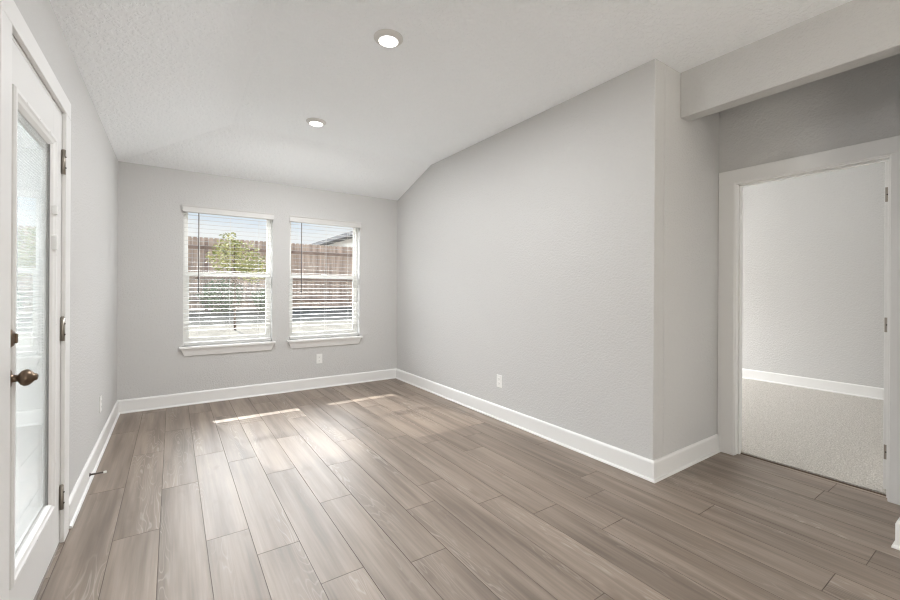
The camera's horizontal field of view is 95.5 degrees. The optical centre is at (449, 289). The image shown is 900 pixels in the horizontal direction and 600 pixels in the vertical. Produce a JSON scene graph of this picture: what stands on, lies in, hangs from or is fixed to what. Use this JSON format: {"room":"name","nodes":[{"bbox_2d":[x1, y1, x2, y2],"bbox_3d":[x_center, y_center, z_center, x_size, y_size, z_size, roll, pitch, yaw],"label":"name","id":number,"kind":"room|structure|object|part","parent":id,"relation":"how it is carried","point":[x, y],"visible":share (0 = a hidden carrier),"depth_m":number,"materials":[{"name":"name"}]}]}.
{"room":"empty living room","nodes":[
{"label":"empty living room","id":0,"kind":"room"},
{"bbox_2d":[12,0,117,495],"bbox_3d":[-0.467,-0.162,-0.234,0.150,3.020,10.100,0,0,-34],"label":"wall","id":1,"kind":"structure","parent":0,"point":[94,161],"depth_m":2.56,"materials":[{"name":"grey paint"}]},
{"bbox_2d":[0,0,70,599],"bbox_3d":[-1.677,0.149,1.609,0.220,2.164,1.016,0,0,-34],"label":"door","id":2,"kind":"structure","parent":1,"relation":"in","point":[35,135],"depth_m":1.64,"materials":[{"name":"white paint"}]},
{"bbox_3d":[-1.417,0.293,1.358,0.070,0.060,0.060,0,0,-34],"label":"knob","id":3,"kind":"part","parent":2,"relation":"part of","materials":[{"name":"brown metal"}]},
{"bbox_3d":[-1.625,0.155,1.583,0.049,1.667,0.597,0,0,-34],"label":"lite frame","id":4,"kind":"part","parent":2,"relation":"part of","materials":[{"name":"white paint"}]},
{"bbox_2d":[69,400,119,528],"bbox_3d":[-2.589,1.150,3.039,0.026,0.132,2.309,0,0,-34],"label":"baseboard","id":5,"kind":"structure","parent":1,"relation":"attached to","point":[77,496],"depth_m":2.62,"materials":[{"name":"white paint"}]},
{"bbox_2d":[89,471,106,476],"bbox_3d":[-2.247,1.173,2.612,0.084,0.022,0.022,0,0,-34],"label":"door stop","id":6,"kind":"object","parent":1,"relation":"attached to","point":[90,474],"visible":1,"depth_m":2.60,"materials":[{"name":"grey metal"}]},
{"bbox_2d":[99,395,101,412],"bbox_3d":[-2.609,0.854,3.055,0.008,0.118,0.072,0,0,-34],"label":"wall outlet","id":7,"kind":"object","parent":1,"relation":"attached to","point":[100,397],"visible":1,"depth_m":3.03,"materials":[{"name":"white plastic"}]},
{"bbox_2d":[117,161,397,399],"bbox_3d":[-0.350,-0.161,6.094,7.450,3.020,0.240,0,0,-34],"label":"wall","id":8,"kind":"structure","parent":0,"point":[151,199],"depth_m":4.49,"materials":[{"name":"grey paint"}]},
{"bbox_2d":[179,212,275,355],"bbox_3d":[-2.467,-0.091,4.580,0.940,1.585,0.208,0,0,-34],"label":"window","id":9,"kind":"structure","parent":8,"relation":"in","point":[218,348],"depth_m":4.53,"materials":[{"name":"white plastic"}]},
{"bbox_3d":[-2.497,0.194,4.621,0.830,0.765,0.028,0,0,-34],"label":"sash","id":10,"kind":"part","parent":9,"relation":"part of","materials":[{"name":"white plastic"}]},
{"bbox_3d":[-2.509,-0.500,4.645,0.830,0.712,0.020,0,0,-34],"label":"sash","id":11,"kind":"part","parent":9,"relation":"part of","materials":[{"name":"glass"}]},
{"bbox_3d":[-2.451,0.613,4.549,0.940,0.022,0.134,0,0,-34],"label":"sill","id":12,"kind":"part","parent":9,"relation":"part of","materials":[{"name":"white paint"}]},
{"bbox_2d":[183,204,273,344],"bbox_3d":[-2.441,-0.149,4.541,0.892,1.477,0.097,0,0,-34],"label":"window blind","id":13,"kind":"object","parent":9,"relation":"attached to","point":[186,208],"visible":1,"depth_m":4.50,"materials":[{"name":"white plastic"}]},
{"bbox_3d":[-2.694,-0.112,4.395,0.002,1.385,0.055,0,0,-34],"label":"ladder cord","id":14,"kind":"part","parent":13,"relation":"part of","materials":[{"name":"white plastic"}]},
{"bbox_3d":[-2.457,0.576,4.559,0.858,0.028,0.048,0,0,-34],"label":"rail","id":15,"kind":"part","parent":13,"relation":"part of","materials":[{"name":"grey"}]},
{"bbox_3d":[-2.453,-0.111,4.559,0.002,1.385,0.055,0,0,-34],"label":"ladder cord","id":16,"kind":"part","parent":13,"relation":"part of","materials":[{"name":"white fabric"}]},
{"bbox_2d":[118,368,395,413],"bbox_3d":[-1.989,1.153,4.826,3.025,0.132,0.026,0,0,-34],"label":"baseboard","id":17,"kind":"structure","parent":8,"relation":"attached to","point":[222,394],"depth_m":4.61,"materials":[{"name":"white paint"}]},
{"bbox_2d":[316,354,321,363],"bbox_3d":[-1.624,0.859,5.083,0.072,0.118,0.008,0,0,-34],"label":"wall outlet","id":18,"kind":"object","parent":8,"relation":"attached to","point":[318,356],"visible":1,"depth_m":5.08,"materials":[{"name":"white plastic"}]},
{"bbox_2d":[287,222,362,348],"bbox_3d":[-1.584,-0.086,5.180,0.940,1.585,0.208,0,0,-34],"label":"window","id":19,"kind":"structure","parent":8,"relation":"in","point":[351,339],"depth_m":5.19,"materials":[{"name":"white plastic"}]},
{"bbox_3d":[-1.626,-0.494,5.245,0.836,0.712,0.020,0,0,-34],"label":"sash","id":20,"kind":"part","parent":19,"relation":"part of","materials":[{"name":"glass"}]},
{"bbox_3d":[-1.613,0.199,5.221,0.836,0.765,0.028,0,0,-34],"label":"sash","id":21,"kind":"part","parent":19,"relation":"part of","materials":[{"name":"white plastic"}]},
{"bbox_3d":[-1.567,0.618,5.149,0.940,0.022,0.134,0,0,-34],"label":"sill","id":22,"kind":"part","parent":19,"relation":"part of","materials":[{"name":"white paint"}]},
{"bbox_2d":[289,215,361,338],"bbox_3d":[-1.557,-0.143,5.141,0.892,1.477,0.097,0,0,-34],"label":"window blind","id":23,"kind":"object","parent":19,"relation":"attached to","point":[292,218],"visible":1,"depth_m":5.11,"materials":[{"name":"white plastic"}]},
{"bbox_3d":[-1.573,0.581,5.158,0.864,0.028,0.048,0,0,-34],"label":"rail","id":24,"kind":"part","parent":23,"relation":"part of","materials":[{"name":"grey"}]},
{"bbox_3d":[-1.326,-0.104,5.323,0.002,1.385,0.055,0,0,-34],"label":"ladder cord","id":25,"kind":"part","parent":23,"relation":"part of","materials":[{"name":"white fabric"}]},
{"bbox_2d":[50,0,851,199],"bbox_3d":[2.554,-1.477,1.871,7.600,0.515,10.400,0,0,-34],"label":"ceiling","id":26,"kind":"structure","parent":0,"point":[229,88],"depth_m":2.69,"materials":[{"name":"white paint"}]},
{"bbox_2d":[306,118,325,126],"bbox_3d":[-1.206,-1.501,3.686,0.174,0.024,0.174,0,0,-34],"label":"recessed light","id":27,"kind":"object","parent":26,"relation":"in","point":[316,122],"visible":1,"depth_m":3.65,"materials":[{"name":"white plastic"}]},
{"bbox_2d":[374,29,402,47],"bbox_3d":[-0.369,-1.496,2.453,0.174,0.024,0.174,0,0,-34],"label":"recessed light","id":28,"kind":"object","parent":26,"relation":"in","point":[389,38],"visible":1,"depth_m":2.42,"materials":[{"name":"white plastic"}]},
{"bbox_2d":[36,378,899,599],"bbox_3d":[2.544,1.290,1.852,7.310,0.112,10.160,0,0,-34],"label":"floor","id":29,"kind":"structure","parent":0,"point":[389,489],"depth_m":2.28,"materials":[{"name":"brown wood"}]},
{"bbox_2d":[741,453,885,495],"bbox_3d":[2.419,1.253,2.791,0.016,0.025,0.825,0,0,-34],"label":"trim","id":30,"kind":"structure","parent":29,"relation":"on","point":[741,453],"depth_m":2.73,"materials":[{"name":"brown"}]},
{"bbox_2d":[397,58,719,459],"bbox_3d":[0.672,-0.205,4.424,0.915,2.920,3.670,0,0,-34],"label":"wall","id":31,"kind":"structure","parent":0,"point":[567,254],"depth_m":3.14,"materials":[{"name":"grey paint"}]},
{"bbox_2d":[497,374,501,387],"bbox_3d":[0.469,0.872,3.892,0.008,0.118,0.072,0,0,-34],"label":"wall outlet","id":32,"kind":"object","parent":31,"relation":"attached to","point":[499,377],"visible":1,"depth_m":3.88,"materials":[{"name":"white plastic"}]},
{"bbox_2d":[396,368,720,482],"bbox_3d":[0.660,1.169,4.406,0.941,0.132,3.696,0,0,-34],"label":"baseboard","id":33,"kind":"structure","parent":31,"relation":"attached to","point":[654,471],"depth_m":3.10,"materials":[{"name":"white paint"}]},
{"bbox_2d":[681,0,899,121],"bbox_3d":[1.933,-1.420,2.428,0.112,0.475,1.042,0,0,-34],"label":"beam","id":34,"kind":"structure","parent":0,"point":[852,34],"depth_m":2.31,"materials":[{"name":"grey paint"}]},
{"bbox_2d":[719,54,899,172],"bbox_3d":[1.642,-0.200,3.917,0.120,2.920,5.600,0,0,-34],"label":"wall","id":35,"kind":"structure","parent":0,"point":[858,105],"depth_m":2.69,"materials":[{"name":"grey paint"}]},
{"bbox_2d":[742,161,887,387],"bbox_3d":[3.032,-0.191,4.788,3.160,2.920,5.720,0,0,-34],"label":"wall","id":36,"kind":"structure","parent":0,"point":[813,245],"depth_m":5.10,"materials":[{"name":"grey paint"}]},
{"bbox_2d":[742,368,883,399],"bbox_3d":[4.188,1.177,5.650,0.026,0.132,5.600,0,0,-34],"label":"baseboard","id":37,"kind":"structure","parent":36,"relation":"attached to","point":[804,382],"depth_m":5.09,"materials":[{"name":"white paint"}]},
{"bbox_3d":[3.881,-0.186,2.347,3.257,2.920,1.288,0,0,-34],"label":"wall","id":38,"kind":"structure","parent":0,"visible":0},
{"bbox_2d":[717,135,899,504],"bbox_3d":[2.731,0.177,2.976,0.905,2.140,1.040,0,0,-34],"label":"door frame","id":39,"kind":"structure","parent":38,"relation":"in","point":[731,183],"depth_m":2.77,"materials":[{"name":"white paint"}]},
{"bbox_2d":[891,517,899,549],"bbox_3d":[2.740,1.181,1.606,0.603,0.132,1.294,0,0,-34],"label":"baseboard","id":40,"kind":"structure","parent":38,"relation":"attached to","point":[896,544],"depth_m":1.96,"materials":[{"name":"white paint"}]},
{"label":"outside","id":41,"kind":"structure","parent":0,"visible":0},
{"bbox_2d":[189,293,351,337],"bbox_3d":[-2.656,0.947,16.473,65.000,0.837,70.000,0,0,-34],"label":"ground","id":42,"kind":"structure","parent":41,"point":[249,314],"depth_m":11.35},
{"bbox_2d":[195,278,244,313],"bbox_3d":[-6.816,0.214,12.183,1.322,1.122,0.998,0,0,-34],"label":"bush","id":43,"kind":"object","parent":42,"relation":"on","point":[222,286],"visible":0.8,"depth_m":12.13,"materials":[{"name":"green plant"}]},
{"bbox_2d":[205,232,265,329],"bbox_3d":[-5.131,-0.193,9.905,1.409,2.384,1.263,0,0,1],"label":"young tree","id":44,"kind":"object","parent":42,"relation":"on","point":[243,268],"visible":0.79,"depth_m":9.85,"materials":[{"name":"green plant"}]},
{"bbox_2d":[251,288,264,310],"bbox_3d":[-5.732,0.317,12.926,1.123,0.837,0.959,0,0,-34],"label":"bush","id":45,"kind":"object","parent":42,"relation":"on","point":[262,296],"visible":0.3,"depth_m":12.71,"materials":[{"name":"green plant"}]},
{"bbox_2d":[188,236,352,310],"bbox_3d":[-6.096,-0.479,13.579,24.042,2.275,0.162,0,0,-34],"label":"wooden fence","id":46,"kind":"object","parent":42,"relation":"on","point":[248,288],"visible":0.14,"depth_m":14.21,"materials":[{"name":"brown wood"}]},
{"bbox_3d":[-7.497,-0.431,12.586,0.090,2.163,0.093,0,0,-34],"label":"post","id":47,"kind":"part","parent":46,"relation":"part of","materials":[{"name":"brown wood"}]},
{"bbox_3d":[-6.128,-1.290,13.595,24.000,0.090,0.039,0,0,-34],"label":"rail","id":48,"kind":"part","parent":46,"relation":"part of","materials":[{"name":"brown wood"}]},
{"bbox_3d":[-6.133,-0.356,13.595,24.000,0.090,0.039,0,0,-34],"label":"rail","id":49,"kind":"part","parent":46,"relation":"part of","materials":[{"name":"brown wood"}]},
{"bbox_3d":[-6.137,0.344,13.595,24.000,0.090,0.039,0,0,-34],"label":"rail","id":50,"kind":"part","parent":46,"relation":"part of","materials":[{"name":"brown wood"}]},
{"bbox_2d":[312,231,352,247],"bbox_3d":[-3.601,-1.913,25.610,8.510,4.973,11.800,0,0,-34],"label":"house","id":51,"kind":"structure","parent":42,"relation":"on","point":[345,235],"depth_m":21.88,"materials":[{"name":"white"}]}
]}

